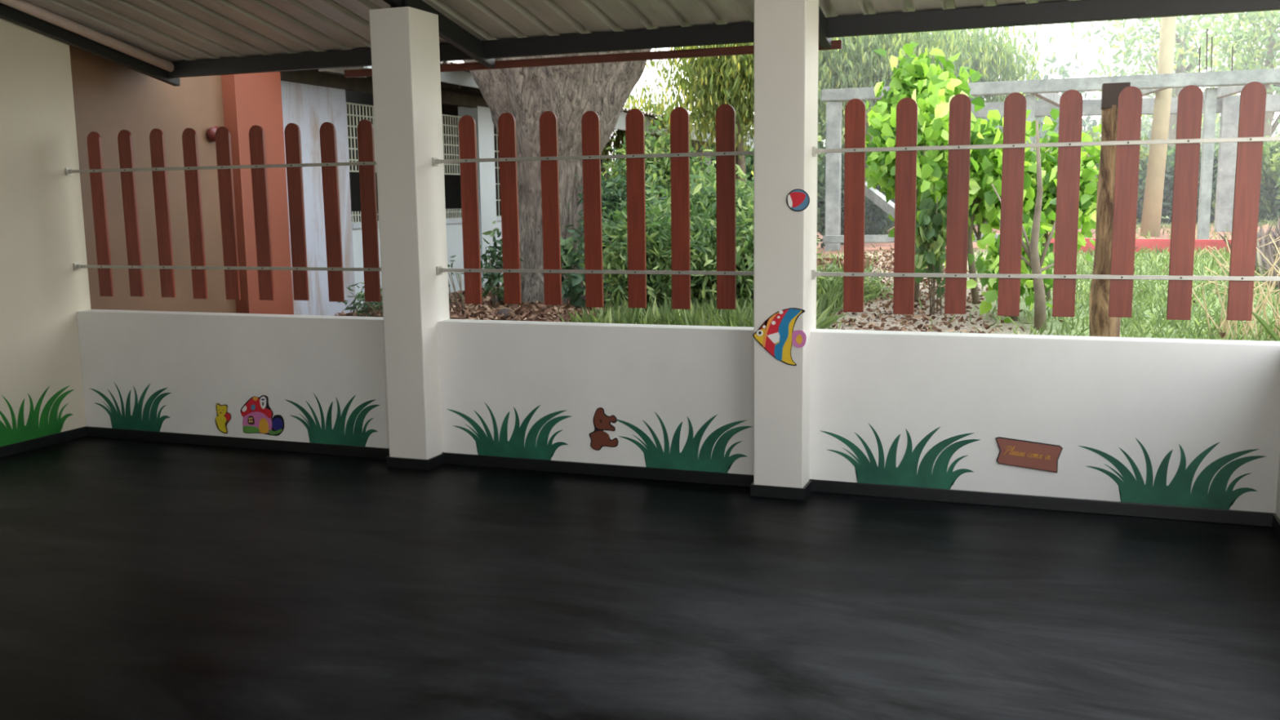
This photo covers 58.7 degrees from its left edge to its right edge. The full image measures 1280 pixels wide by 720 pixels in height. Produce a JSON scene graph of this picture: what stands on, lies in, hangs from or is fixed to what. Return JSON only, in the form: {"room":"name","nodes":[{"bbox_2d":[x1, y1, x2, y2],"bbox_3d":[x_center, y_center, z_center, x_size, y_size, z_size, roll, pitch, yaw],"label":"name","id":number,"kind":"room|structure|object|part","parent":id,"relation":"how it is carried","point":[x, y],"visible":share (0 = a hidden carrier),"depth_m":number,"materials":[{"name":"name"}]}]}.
{"room":"covered kindergarten patio","nodes":[
{"label":"covered kindergarten patio","id":0,"kind":"room"},
{"bbox_2d":[0,17,90,431],"bbox_3d":[-5.583,-1.089,3.989,0.220,4.569,8.735,2,9,20],"label":"wall","id":1,"kind":"structure","parent":0,"point":[42,233],"depth_m":7.74,"materials":[{"name":"beige paint"}]},
{"bbox_2d":[0,385,74,446],"bbox_3d":[-4.161,0.377,7.695,0.001,0.342,0.860,2,9,20],"label":"mural","id":2,"kind":"object","parent":1,"relation":"attached to","point":[32,430],"visible":1,"depth_m":7.78,"materials":[{"name":"green paint"}]},
{"bbox_2d":[0,426,86,457],"bbox_3d":[-5.469,1.102,4.191,0.014,0.070,8.586,2,9,20],"label":"baseboard","id":3,"kind":"structure","parent":1,"relation":"attached to","point":[21,446],"depth_m":7.82,"materials":[{"name":"black paint"}]},
{"bbox_2d":[23,0,1076,62],"bbox_3d":[-1.953,-2.507,2.010,8.570,2.361,11.561,2,9,20],"label":"ceiling","id":4,"kind":"structure","parent":0,"point":[170,30],"depth_m":7.44,"materials":[{"name":"metal"}]},
{"bbox_2d":[0,3,180,86],"bbox_3d":[-5.284,-2.481,4.191,0.060,2.060,9.700,2,9,20],"label":"rafter","id":5,"kind":"object","parent":4,"relation":"attached to","point":[7,13],"visible":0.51,"depth_m":7.95,"materials":[{"name":"black metal"}]},
{"bbox_2d":[0,0,173,71],"bbox_3d":[-4.429,-2.380,6.328,0.072,1.077,5.044,2,9,20],"label":"conduit pipe","id":6,"kind":"object","parent":5,"relation":"attached to","point":[24,6],"visible":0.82,"depth_m":7.89,"materials":[{"name":"metal"}]},
{"bbox_2d":[382,0,494,67],"bbox_3d":[-2.723,-2.382,3.252,0.060,2.060,9.700,2,9,20],"label":"rafter","id":7,"kind":"object","parent":4,"relation":"attached to","point":[451,32],"visible":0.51,"depth_m":7.39,"materials":[{"name":"black metal"}]},
{"bbox_2d":[166,0,1279,78],"bbox_3d":[0.111,-2.075,7.348,8.000,0.115,0.060,2,9,20],"label":"beam","id":8,"kind":"structure","parent":4,"relation":"attached to","point":[1078,11],"depth_m":7.11,"materials":[{"name":"black metal"}]},
{"bbox_2d":[818,5,831,48],"bbox_3d":[-0.527,-2.297,2.446,0.060,2.060,9.700,2,9,20],"label":"rafter","id":9,"kind":"object","parent":4,"relation":"attached to","point":[824,42],"visible":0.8,"depth_m":6.88,"materials":[{"name":"black metal"}]},
{"bbox_2d":[344,40,841,77],"bbox_3d":[-0.453,-2.034,7.723,3.646,0.052,0.025,2,9,20],"label":"roof beam","id":10,"kind":"structure","parent":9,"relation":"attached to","point":[836,44],"depth_m":7.64,"materials":[{"name":"brown metal"}]},
{"bbox_2d":[0,435,1279,719],"bbox_3d":[-1.952,1.335,2.896,8.020,0.120,8.950,2,9,20],"label":"floor","id":11,"kind":"structure","parent":0,"point":[140,580],"depth_m":4.70,"materials":[{"name":"black paint"}]},
{"bbox_2d":[368,0,449,470],"bbox_3d":[-1.399,-0.800,7.004,0.299,2.930,0.354,2,9,20],"label":"pillar","id":12,"kind":"structure","parent":11,"relation":"on","point":[405,40],"depth_m":6.89,"materials":[{"name":"white paint"}]},
{"bbox_2d":[65,119,381,302],"bbox_3d":[-2.750,-0.972,7.550,2.652,1.147,0.060,2,9,20],"label":"picket fence","id":13,"kind":"object","parent":12,"relation":"attached to","point":[366,162],"visible":0.86,"depth_m":7.53,"materials":[{"name":"wood"}]},
{"bbox_3d":[-2.754,-1.271,7.507,2.652,0.021,0.016,2,9,20],"label":"rail","id":14,"kind":"part","parent":13,"relation":"part of","materials":[{"name":"metal"}]},
{"bbox_3d":[-2.745,-0.615,7.601,2.652,0.021,0.016,2,9,20],"label":"rail","id":15,"kind":"part","parent":13,"relation":"part of","materials":[{"name":"metal"}]},
{"bbox_3d":[-1.408,0.629,7.130,0.299,0.065,0.190,2,9,20],"label":"skirting","id":16,"kind":"part","parent":12,"relation":"part of","materials":[{"name":"black paint"}]},
{"bbox_2d":[431,103,754,309],"bbox_3d":[-0.283,-0.879,6.644,2.065,1.150,0.060,2,9,20],"label":"picket fence","id":17,"kind":"object","parent":12,"relation":"attached to","point":[725,153],"visible":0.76,"depth_m":6.63,"materials":[{"name":"wood"}]},
{"bbox_3d":[-0.287,-1.176,6.602,2.065,0.021,0.016,2,9,20],"label":"rail","id":18,"kind":"part","parent":17,"relation":"part of","materials":[{"name":"metal"}]},
{"bbox_3d":[-0.278,-0.519,6.696,2.065,0.021,0.016,2,9,20],"label":"rail","id":19,"kind":"part","parent":17,"relation":"part of","materials":[{"name":"metal"}]},
{"bbox_2d":[750,0,818,500],"bbox_3d":[0.794,-0.716,6.199,0.302,2.930,0.354,2,9,20],"label":"pillar","id":20,"kind":"structure","parent":11,"relation":"on","point":[786,32],"depth_m":6.07,"materials":[{"name":"white paint"}]},
{"bbox_2d":[752,307,806,365],"bbox_3d":[0.749,-0.127,6.123,0.295,0.312,0.009,2,9,20],"label":"decal","id":21,"kind":"object","parent":20,"relation":"attached to","point":[776,335],"visible":1,"depth_m":6.12,"materials":[{"name":"multicoloured paint"}]},
{"bbox_3d":[0.785,0.713,6.326,0.302,0.065,0.190,2,9,20],"label":"skirting","id":22,"kind":"part","parent":20,"relation":"part of","materials":[{"name":"black paint"}]},
{"bbox_2d":[786,188,809,211],"bbox_3d":[0.831,-0.841,5.988,0.124,0.118,0.006,2,9,20],"label":"decal","id":23,"kind":"object","parent":20,"relation":"attached to","point":[797,200],"visible":1,"depth_m":5.99,"materials":[{"name":"multicoloured paint"}]},
{"bbox_2d":[811,81,1279,320],"bbox_3d":[2.039,-0.788,5.793,2.338,1.149,0.060,2,9,20],"label":"picket fence","id":24,"kind":"object","parent":20,"relation":"attached to","point":[1250,139],"visible":1,"depth_m":5.77,"materials":[{"name":"wood"}]},
{"bbox_3d":[2.044,-0.430,5.844,2.338,0.021,0.016,2,9,20],"label":"rail","id":25,"kind":"part","parent":24,"relation":"part of","materials":[{"name":"metal"}]},
{"bbox_3d":[2.035,-1.086,5.750,2.338,0.021,0.016,2,9,20],"label":"rail","id":26,"kind":"part","parent":24,"relation":"part of","materials":[{"name":"metal"}]},
{"bbox_2d":[76,309,1279,513],"bbox_3d":[-0.335,0.229,6.870,7.740,0.900,0.150,2,9,20],"label":"wall","id":27,"kind":"structure","parent":0,"point":[1103,393],"depth_m":6.46,"materials":[{"name":"white paint"}]},
{"bbox_2d":[90,382,171,431],"bbox_3d":[-3.585,0.324,8.012,0.740,0.342,0.001,2,9,20],"label":"mural","id":28,"kind":"object","parent":27,"relation":"attached to","point":[125,420],"visible":1,"depth_m":8.00,"materials":[{"name":"green paint"}]},
{"bbox_2d":[214,403,231,433],"bbox_3d":[-2.837,0.399,7.743,0.135,0.209,0.006,2,9,20],"label":"board","id":29,"kind":"object","parent":27,"relation":"attached to","point":[223,417],"visible":1,"depth_m":7.74,"materials":[{"name":"paint"}]},
{"bbox_2d":[240,395,284,435],"bbox_3d":[-2.534,0.369,7.624,0.349,0.273,0.008,2,9,20],"label":"board","id":30,"kind":"object","parent":27,"relation":"attached to","point":[257,414],"visible":1,"depth_m":7.62,"materials":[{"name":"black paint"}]},
{"bbox_2d":[241,405,246,411],"bbox_3d":[-2.666,0.327,7.665,0.040,0.044,0.001,2,9,20],"label":"light","id":31,"kind":"object","parent":30,"relation":"attached to","point":[244,408],"depth_m":7.66,"materials":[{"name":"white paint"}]},
{"bbox_3d":[-2.523,0.441,7.629,0.079,0.105,0.001,2,9,20],"label":"door","id":32,"kind":"part","parent":30,"relation":"part of","materials":[{"name":"gold paint"}]},
{"bbox_2d":[284,393,379,446],"bbox_3d":[-2.010,0.385,7.434,0.740,0.342,0.001,2,9,20],"label":"mural","id":33,"kind":"object","parent":27,"relation":"attached to","point":[359,437],"visible":1,"depth_m":7.42,"materials":[{"name":"green paint"}]},
{"bbox_2d":[447,403,570,460],"bbox_3d":[-0.808,0.431,6.993,0.860,0.342,0.001,2,9,20],"label":"mural","id":34,"kind":"object","parent":27,"relation":"attached to","point":[486,446],"visible":1,"depth_m":6.98,"materials":[{"name":"green paint"}]},
{"bbox_2d":[588,407,618,450],"bbox_3d":[-0.218,0.412,6.769,0.187,0.263,0.006,2,9,20],"label":"decal","id":35,"kind":"object","parent":27,"relation":"attached to","point":[599,438],"visible":1,"depth_m":6.77,"materials":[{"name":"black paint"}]},
{"bbox_2d":[84,426,1275,527],"bbox_3d":[-0.437,0.648,6.881,7.570,0.070,0.014,2,9,20],"label":"baseboard","id":36,"kind":"structure","parent":27,"relation":"attached to","point":[1027,501],"depth_m":6.53,"materials":[{"name":"black paint"}]},
{"bbox_2d":[617,412,752,472],"bbox_3d":[0.237,0.471,6.610,0.860,0.342,0.001,2,9,20],"label":"mural","id":37,"kind":"object","parent":27,"relation":"attached to","point":[687,460],"visible":1,"depth_m":6.59,"materials":[{"name":"green paint"}]},
{"bbox_2d":[821,422,979,488],"bbox_3d":[1.400,0.516,6.183,0.860,0.342,0.001,2,9,20],"label":"mural","id":38,"kind":"object","parent":27,"relation":"attached to","point":[867,472],"visible":1,"depth_m":6.17,"materials":[{"name":"green paint"}]},
{"bbox_2d":[995,436,1062,472],"bbox_3d":[2.028,0.495,5.941,0.333,0.172,0.012,2,9,20],"label":"plaque","id":39,"kind":"object","parent":27,"relation":"attached to","point":[1013,452],"visible":1,"depth_m":5.94,"materials":[{"name":"brown paint"}]},
{"bbox_2d":[1079,438,1265,509],"bbox_3d":[2.659,0.565,5.721,0.860,0.342,0.001,2,9,20],"label":"mural","id":40,"kind":"object","parent":27,"relation":"attached to","point":[1178,492],"visible":1,"depth_m":5.70,"materials":[{"name":"green paint"}]},
{"bbox_2d":[1275,453,1279,519],"bbox_3d":[1.681,-0.641,1.276,0.170,4.150,8.600,2,9,20],"label":"wall","id":41,"kind":"structure","parent":0,"point":[1277,503],"depth_m":5.52,"materials":[{"name":"white paint"}]},
{"bbox_2d":[1271,513,1279,539],"bbox_3d":[1.621,1.376,1.590,0.014,0.070,8.586,2,9,20],"label":"baseboard","id":42,"kind":"structure","parent":41,"relation":"attached to","point":[1276,522],"depth_m":5.47,"materials":[{"name":"black paint"}]},
{"label":"outside","id":43,"kind":"structure","parent":0,"visible":0},
{"bbox_2d":[333,213,1279,341],"bbox_3d":[18.044,-5.011,37.035,52.000,1.322,70.000,2,9,20],"label":"ground","id":44,"kind":"structure","parent":43,"point":[884,246],"depth_m":9.37,"materials":[{"name":"soil"}]},
{"bbox_2d":[69,44,293,315],"bbox_3d":[-4.913,-1.496,9.839,2.740,3.000,2.270,2,9,20],"label":"building wall","id":45,"kind":"structure","parent":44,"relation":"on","point":[110,98],"depth_m":9.37,"materials":[{"name":"brown paint"}]},
{"bbox_2d":[205,125,218,142],"bbox_3d":[-3.599,-1.915,9.642,0.111,0.132,0.139,2,9,20],"label":"wall lamp","id":46,"kind":"object","parent":45,"relation":"attached to","point":[211,131],"depth_m":9.61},
{"bbox_2d":[337,266,382,316],"bbox_3d":[-2.491,-0.587,10.601,0.677,0.559,0.433,2,9,20],"label":"leafy sprig","id":47,"kind":"object","parent":44,"relation":"on","point":[368,304],"visible":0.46,"depth_m":10.56,"materials":[{"name":"green plant"}]},
{"bbox_2d":[447,255,465,314],"bbox_3d":[-1.790,-0.711,11.065,0.264,0.609,0.241,0,8,7],"label":"sprig","id":48,"kind":"object","parent":44,"relation":"on","point":[448,265],"visible":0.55,"depth_m":11.08,"materials":[{"name":"green plant"}]},
{"bbox_2d":[480,221,524,306],"bbox_3d":[-1.461,-0.941,11.519,0.503,0.929,0.460,2,9,20],"label":"shrub","id":49,"kind":"object","parent":44,"relation":"on","point":[493,278],"visible":0.69,"depth_m":11.51,"materials":[{"name":"green plant"}]},
{"bbox_2d":[497,308,515,319],"bbox_3d":[-1.236,-0.404,10.478,0.180,0.144,0.178,2,9,20],"label":"stone","id":50,"kind":"object","parent":44,"relation":"on","point":[501,311],"visible":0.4,"depth_m":10.42,"materials":[{"name":"grey stone"}]},
{"bbox_2d":[280,61,754,315],"bbox_3d":[-1.878,-3.059,18.793,4.522,3.680,17.080,2,9,20],"label":"building","id":51,"kind":"structure","parent":44,"relation":"on","point":[311,98],"depth_m":11.95,"materials":[{"name":"white paint"}]},
{"bbox_3d":[-2.516,-3.041,13.000,0.090,0.140,5.680,2,9,20],"label":"wall plate","id":52,"kind":"part","parent":51,"relation":"part of","materials":[{"name":"white paint"}]},
{"bbox_2d":[346,102,461,174],"bbox_3d":[-2.640,-2.498,13.030,0.017,0.716,2.692,2,9,20],"label":"window grille","id":53,"kind":"object","parent":51,"relation":"attached to","point":[366,105],"depth_m":13.69,"materials":[{"name":"grey metal"}]},
{"bbox_2d":[351,208,462,222],"bbox_3d":[-2.629,-1.673,13.148,0.017,0.128,2.692,2,9,20],"label":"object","id":54,"kind":"object","parent":51,"relation":"attached to","point":[448,215],"depth_m":13.90,"materials":[{"name":"grey metal"}]},
{"bbox_3d":[-0.590,-2.396,18.621,0.240,0.060,14.490,2,9,20],"label":"sill","id":55,"kind":"part","parent":51,"relation":"part of","materials":[{"name":"white paint"}]},
{"bbox_2d":[493,129,501,216],"bbox_3d":[-1.512,-2.698,16.086,0.017,1.296,2.910,2,9,20],"label":"window grille","id":56,"kind":"object","parent":51,"relation":"attached to","point":[496,135],"depth_m":15.09,"materials":[{"name":"grey metal"}]},
{"bbox_2d":[600,133,622,179],"bbox_3d":[-0.393,-3.142,19.089,0.017,1.296,2.652,2,9,20],"label":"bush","id":57,"kind":"object","parent":51,"relation":"attached to","point":[612,133],"depth_m":18.77,"materials":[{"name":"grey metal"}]},
{"bbox_2d":[462,48,651,306],"bbox_3d":[0.583,-6.165,13.292,10.918,10.854,9.392,5,10,36],"label":"tree","id":58,"kind":"object","parent":44,"relation":"on","point":[568,91],"visible":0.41,"depth_m":11.54,"materials":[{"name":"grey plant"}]},
{"bbox_2d":[560,229,589,308],"bbox_3d":[-0.649,-0.854,11.074,0.415,0.836,0.496,-5,9,-27],"label":"shrub","id":59,"kind":"object","parent":44,"relation":"on","point":[571,287],"visible":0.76,"depth_m":11.03,"materials":[{"name":"green plant"}]},
{"bbox_2d":[334,254,879,322],"bbox_3d":[-0.425,-0.633,11.267,4.750,0.525,6.657,2,9,20],"label":"leaf litter","id":60,"kind":"object","parent":44,"relation":"on","point":[533,311],"visible":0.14,"depth_m":10.87,"materials":[{"name":"brown plant"}]},
{"bbox_2d":[564,153,667,303],"bbox_3d":[-0.184,-1.262,11.443,1.175,1.631,1.201,-8,11,-39],"label":"shrub","id":61,"kind":"object","parent":44,"relation":"on","point":[610,197],"visible":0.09,"depth_m":11.30,"materials":[{"name":"green plant"}]},
{"bbox_2d":[600,59,699,176],"bbox_3d":[0.083,-3.247,18.576,2.255,3.543,2.256,2,9,20],"label":"tree","id":62,"kind":"object","parent":44,"relation":"on","point":[620,137],"visible":0.27,"depth_m":18.25,"materials":[{"name":"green plant"}]},
{"bbox_2d":[567,174,736,315],"bbox_3d":[0.144,-0.889,9.693,1.538,1.363,1.226,3,9,27],"label":"shrub","id":63,"kind":"object","parent":44,"relation":"on","point":[658,241],"visible":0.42,"depth_m":9.40,"materials":[{"name":"green plant"}]},
{"bbox_2d":[600,113,704,212],"bbox_3d":[0.086,-1.748,13.165,1.697,2.184,1.495,1,8,10],"label":"shrub","id":64,"kind":"object","parent":44,"relation":"on","point":[651,141],"visible":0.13,"depth_m":12.96,"materials":[{"name":"green plant"}]},
{"bbox_2d":[644,146,747,203],"bbox_3d":[0.664,-1.643,13.303,1.834,1.790,1.615,2,8,16],"label":"shrub","id":65,"kind":"object","parent":44,"relation":"on","point":[704,166],"visible":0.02,"depth_m":12.96,"materials":[{"name":"green plant"}]},
{"bbox_2d":[646,160,754,302],"bbox_3d":[0.523,-1.054,10.108,1.509,1.553,1.504,7,11,42],"label":"shrub","id":66,"kind":"object","parent":44,"relation":"on","point":[697,207],"visible":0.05,"depth_m":9.90,"materials":[{"name":"green plant"}]},
{"bbox_2d":[608,98,826,189],"bbox_3d":[2.081,-5.594,32.055,6.984,4.499,5.302,5,10,37],"label":"tree","id":67,"kind":"object","parent":44,"relation":"on","point":[750,158],"visible":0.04,"depth_m":30.91,"materials":[{"name":"green plant"}]},
{"bbox_2d":[557,256,892,328],"bbox_3d":[0.881,-0.533,9.748,2.222,0.606,4.073,2,9,20],"label":"grass","id":68,"kind":"structure","parent":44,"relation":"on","point":[829,298],"depth_m":8.61,"materials":[{"name":"green plant"}]},
{"bbox_2d":[640,37,835,189],"bbox_3d":[1.417,-3.724,16.846,3.030,4.611,2.868,2,9,20],"label":"tree","id":69,"kind":"object","parent":44,"relation":"on","point":[730,79],"visible":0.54,"depth_m":16.46,"materials":[{"name":"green plant"}]},
{"bbox_2d":[689,182,825,310],"bbox_3d":[0.908,-0.836,9.442,1.258,1.257,1.242,1,8,9],"label":"shrub","id":70,"kind":"object","parent":44,"relation":"on","point":[744,233],"visible":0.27,"depth_m":9.24,"materials":[{"name":"green plant"}]},
{"bbox_2d":[735,170,819,251],"bbox_3d":[1.241,-1.497,12.973,1.616,1.373,1.445,1,8,16],"label":"shrub","id":71,"kind":"object","parent":44,"relation":"on","point":[737,171],"visible":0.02,"depth_m":12.79,"materials":[{"name":"green plant"}]},
{"bbox_2d":[662,33,918,132],"bbox_3d":[2.495,-4.264,18.455,3.676,5.120,3.485,4,9,28],"label":"tree","id":72,"kind":"object","parent":44,"relation":"on","point":[824,69],"visible":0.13,"depth_m":17.97,"materials":[{"name":"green plant"}]},
{"bbox_2d":[752,31,931,167],"bbox_3d":[6.145,-7.196,32.097,7.263,7.430,5.662,3,9,25],"label":"tree","id":73,"kind":"object","parent":44,"relation":"on","point":[820,138],"visible":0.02,"depth_m":31.65,"materials":[{"name":"green plant"}]},
{"bbox_2d":[816,258,893,302],"bbox_3d":[1.795,-0.679,10.382,1.172,0.519,1.126,4,9,30],"label":"shrub","id":74,"kind":"object","parent":44,"relation":"on","point":[878,286],"visible":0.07,"depth_m":10.22,"materials":[{"name":"green plant"}]},
{"bbox_2d":[817,143,894,248],"bbox_3d":[3.551,-2.787,19.315,2.030,1.997,2.115,-2,8,-10],"label":"shrub","id":75,"kind":"object","parent":44,"relation":"on","point":[878,218],"visible":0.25,"depth_m":19.01,"materials":[{"name":"green plant"}]},
{"bbox_2d":[841,136,894,230],"bbox_3d":[4.634,-3.389,20.533,2.516,2.380,2.407,0,8,5],"label":"shrub","id":76,"kind":"object","parent":44,"relation":"on","point":[842,141],"visible":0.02,"depth_m":20.71,"materials":[{"name":"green plant"}]},
{"bbox_2d":[817,28,1000,235],"bbox_3d":[3.811,-4.306,19.125,4.078,4.609,3.695,-2,8,-6],"label":"tree","id":77,"kind":"object","parent":44,"relation":"on","point":[887,43],"visible":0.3,"depth_m":18.20,"materials":[{"name":"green plant"}]},
{"bbox_2d":[822,234,998,243],"bbox_3d":[3.844,-1.623,15.193,2.838,0.127,0.140,3,9,24],"label":"kerb","id":78,"kind":"object","parent":44,"relation":"on","point":[827,238],"visible":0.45,"depth_m":15.45,"materials":[{"name":"concrete"}]},
{"bbox_2d":[871,41,982,301],"bbox_3d":[2.411,-1.593,9.765,0.926,2.241,0.950,6,11,41],"label":"sapling","id":79,"kind":"object","parent":44,"relation":"on","point":[920,68],"visible":0.39,"depth_m":9.58,"materials":[{"name":"green plant"}]},
{"bbox_2d":[914,189,946,315],"bbox_3d":[2.305,-0.853,9.090,0.467,1.054,0.386,2,9,20],"label":"shrub","id":80,"kind":"object","parent":44,"relation":"on","point":[931,231],"visible":0.83,"depth_m":9.02,"materials":[{"name":"green plant"}]},
{"bbox_2d":[865,71,1002,282],"bbox_3d":[2.217,-1.320,9.231,1.126,1.932,1.027,-3,9,-18],"label":"leafy shrub","id":81,"kind":"object","parent":44,"relation":"on","point":[932,125],"visible":0.52,"depth_m":9.04,"materials":[{"name":"green plant"}]},
{"bbox_2d":[917,92,1057,304],"bbox_3d":[2.908,-1.329,9.572,1.419,1.780,1.048,2,9,20],"label":"sapling","id":82,"kind":"object","parent":44,"relation":"on","point":[984,205],"visible":0.48,"depth_m":9.36,"materials":[{"name":"green plant"}]},
{"bbox_2d":[914,24,1062,130],"bbox_3d":[5.836,-4.329,19.992,2.853,3.906,2.886,5,10,34],"label":"tree","id":83,"kind":"object","parent":44,"relation":"on","point":[1004,51],"visible":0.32,"depth_m":19.32,"materials":[{"name":"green plant"}]},
{"bbox_2d":[966,197,1056,322],"bbox_3d":[2.913,-0.746,8.713,0.931,0.989,0.786,-3,8,-14],"label":"sapling","id":84,"kind":"object","parent":44,"relation":"on","point":[992,294],"visible":0.28,"depth_m":8.63,"materials":[{"name":"green plant"}]},
{"bbox_2d":[991,120,1055,330],"bbox_3d":[2.823,-0.970,8.322,0.516,1.541,0.249,2,9,20],"label":"stem","id":85,"kind":"object","parent":44,"relation":"on","point":[1036,263],"visible":0.71,"depth_m":8.25,"materials":[{"name":"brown plant"}]},
{"bbox_2d":[825,246,1251,337],"bbox_3d":[2.988,-0.640,10.535,4.796,0.493,8.621,2,9,20],"label":"leaf litter","id":86,"kind":"object","parent":44,"relation":"on","point":[908,317],"visible":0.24,"depth_m":9.10,"materials":[{"name":"brown plant"}]},
{"bbox_2d":[975,55,1101,142],"bbox_3d":[9.252,-5.853,30.435,7.323,4.602,5.589,2,9,20],"label":"tree","id":87,"kind":"object","parent":44,"relation":"on","point":[1086,121],"visible":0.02,"depth_m":28.98,"materials":[{"name":"green plant"}]},
{"bbox_2d":[993,107,1101,301],"bbox_3d":[3.477,-1.304,9.710,1.228,1.675,0.989,-4,9,-23],"label":"leafy shrub","id":88,"kind":"object","parent":44,"relation":"on","point":[1087,190],"visible":0.38,"depth_m":9.60,"materials":[{"name":"green plant"}]},
{"bbox_2d":[816,217,1279,341],"bbox_3d":[7.315,-0.943,11.506,12.487,0.757,13.830,2,9,20],"label":"grass","id":89,"kind":"structure","parent":44,"relation":"on","point":[1186,331],"depth_m":9.38,"materials":[{"name":"green plant"}]},
{"bbox_2d":[821,28,1279,251],"bbox_3d":[6.320,-2.827,16.088,6.678,2.961,3.667,4,9,31],"label":"pergola","id":90,"kind":"object","parent":44,"relation":"on","point":[1220,100],"visible":0.48,"depth_m":16.00,"materials":[{"name":"metal"}]},
{"bbox_3d":[2.791,-2.518,16.422,0.200,2.352,0.160,2,9,20],"label":"post","id":91,"kind":"part","parent":90,"relation":"part of","materials":[{"name":"concrete"}]},
{"bbox_3d":[5.119,-2.326,15.044,0.120,2.298,0.160,2,9,20],"label":"post","id":92,"kind":"part","parent":90,"relation":"part of","materials":[{"name":"concrete"}]},
{"bbox_3d":[6.920,-2.168,13.912,0.120,2.255,0.160,2,9,20],"label":"post","id":93,"kind":"part","parent":90,"relation":"part of","materials":[{"name":"concrete"}]},
{"bbox_3d":[8.572,-2.640,16.620,0.240,2.380,0.200,2,9,20],"label":"post","id":94,"kind":"part","parent":90,"relation":"part of","materials":[{"name":"concrete"}]},
{"bbox_2d":[1033,125,1149,221],"bbox_3d":[7.922,-3.263,20.462,2.908,1.963,2.167,0,8,3],"label":"shrub","id":95,"kind":"object","parent":44,"relation":"on","point":[1143,156],"visible":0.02,"depth_m":19.79,"materials":[{"name":"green plant"}]},
{"bbox_2d":[1088,82,1130,337],"bbox_3d":[2.904,-0.810,7.045,0.189,1.758,0.188,2,9,20],"label":"timber post","id":96,"kind":"object","parent":44,"relation":"on","point":[1100,324],"visible":0.49,"depth_m":6.99,"materials":[{"name":"brown wood"}]},
{"bbox_2d":[1091,136,1201,221],"bbox_3d":[9.132,-3.192,20.500,2.719,1.658,2.322,0,8,9],"label":"shrub","id":97,"kind":"object","parent":44,"relation":"on","point":[1140,202],"visible":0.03,"depth_m":19.93,"materials":[{"name":"green plant"}]},
{"bbox_2d":[1050,238,1259,253],"bbox_3d":[6.460,-1.287,13.190,3.486,0.239,0.120,3,9,27],"label":"edging","id":98,"kind":"object","parent":44,"relation":"on","point":[1148,243],"visible":0.12,"depth_m":13.30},
{"bbox_2d":[1139,16,1176,236],"bbox_3d":[7.003,-4.879,15.150,0.360,6.532,0.250,2,9,20],"label":"utility pole","id":99,"kind":"object","parent":44,"relation":"on","point":[1155,176],"visible":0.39,"depth_m":15.35,"materials":[{"name":"beige concrete"}]},
{"bbox_2d":[1058,13,1277,155],"bbox_3d":[11.700,-6.242,24.902,4.920,6.040,4.539,2,9,20],"label":"tree","id":100,"kind":"object","parent":44,"relation":"on","point":[1180,67],"visible":0.44,"depth_m":24.87,"materials":[{"name":"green plant"}]},
{"bbox_2d":[1087,95,1279,151],"bbox_3d":[15.462,-5.978,32.249,6.363,3.676,5.356,6,11,39],"label":"tree","id":101,"kind":"object","parent":44,"relation":"on","point":[1146,125],"visible":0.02,"depth_m":31.63,"materials":[{"name":"green plant"}]},
{"bbox_2d":[1137,142,1279,223],"bbox_3d":[9.589,-3.016,19.311,1.979,1.696,2.511,-5,9,-29],"label":"shrub","id":102,"kind":"object","parent":44,"relation":"on","point":[1170,165],"visible":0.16,"depth_m":19.13,"materials":[{"name":"green plant"}]},
{"bbox_2d":[1166,234,1279,341],"bbox_3d":[4.212,-0.479,7.764,1.203,0.776,0.653,1,8,10],"label":"dry bush","id":103,"kind":"object","parent":44,"relation":"on","point":[1228,327],"visible":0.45,"depth_m":7.75,"materials":[{"name":"beige plant"}]},
{"bbox_2d":[1173,9,1279,142],"bbox_3d":[12.089,-5.312,21.792,3.656,5.162,3.502,-3,8,-15],"label":"tree","id":104,"kind":"object","parent":44,"relation":"on","point":[1268,37],"visible":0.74,"depth_m":21.63,"materials":[{"name":"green plant"}]},
{"bbox_2d":[1197,119,1279,222],"bbox_3d":[10.404,-2.990,18.405,2.696,1.800,2.452,2,8,17],"label":"shrub","id":105,"kind":"object","parent":44,"relation":"on","point":[1268,174],"visible":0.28,"depth_m":18.17,"materials":[{"name":"green plant"}]},
{"bbox_2d":[1216,217,1279,291],"bbox_3d":[8.518,-0.972,10.405,5.926,0.733,4.082,2,9,20],"label":"dry grass","id":106,"kind":"structure","parent":44,"relation":"on","point":[1269,250],"depth_m":11.08,"materials":[{"name":"beige plant"}]},
{"bbox_2d":[1252,299,1279,341],"bbox_3d":[6.619,-0.556,8.609,5.024,0.745,7.984,2,9,20],"label":"weeds","id":107,"kind":"object","parent":44,"relation":"on","point":[1263,322],"visible":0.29,"depth_m":7.23,"materials":[{"name":"green plant"}]}
]}

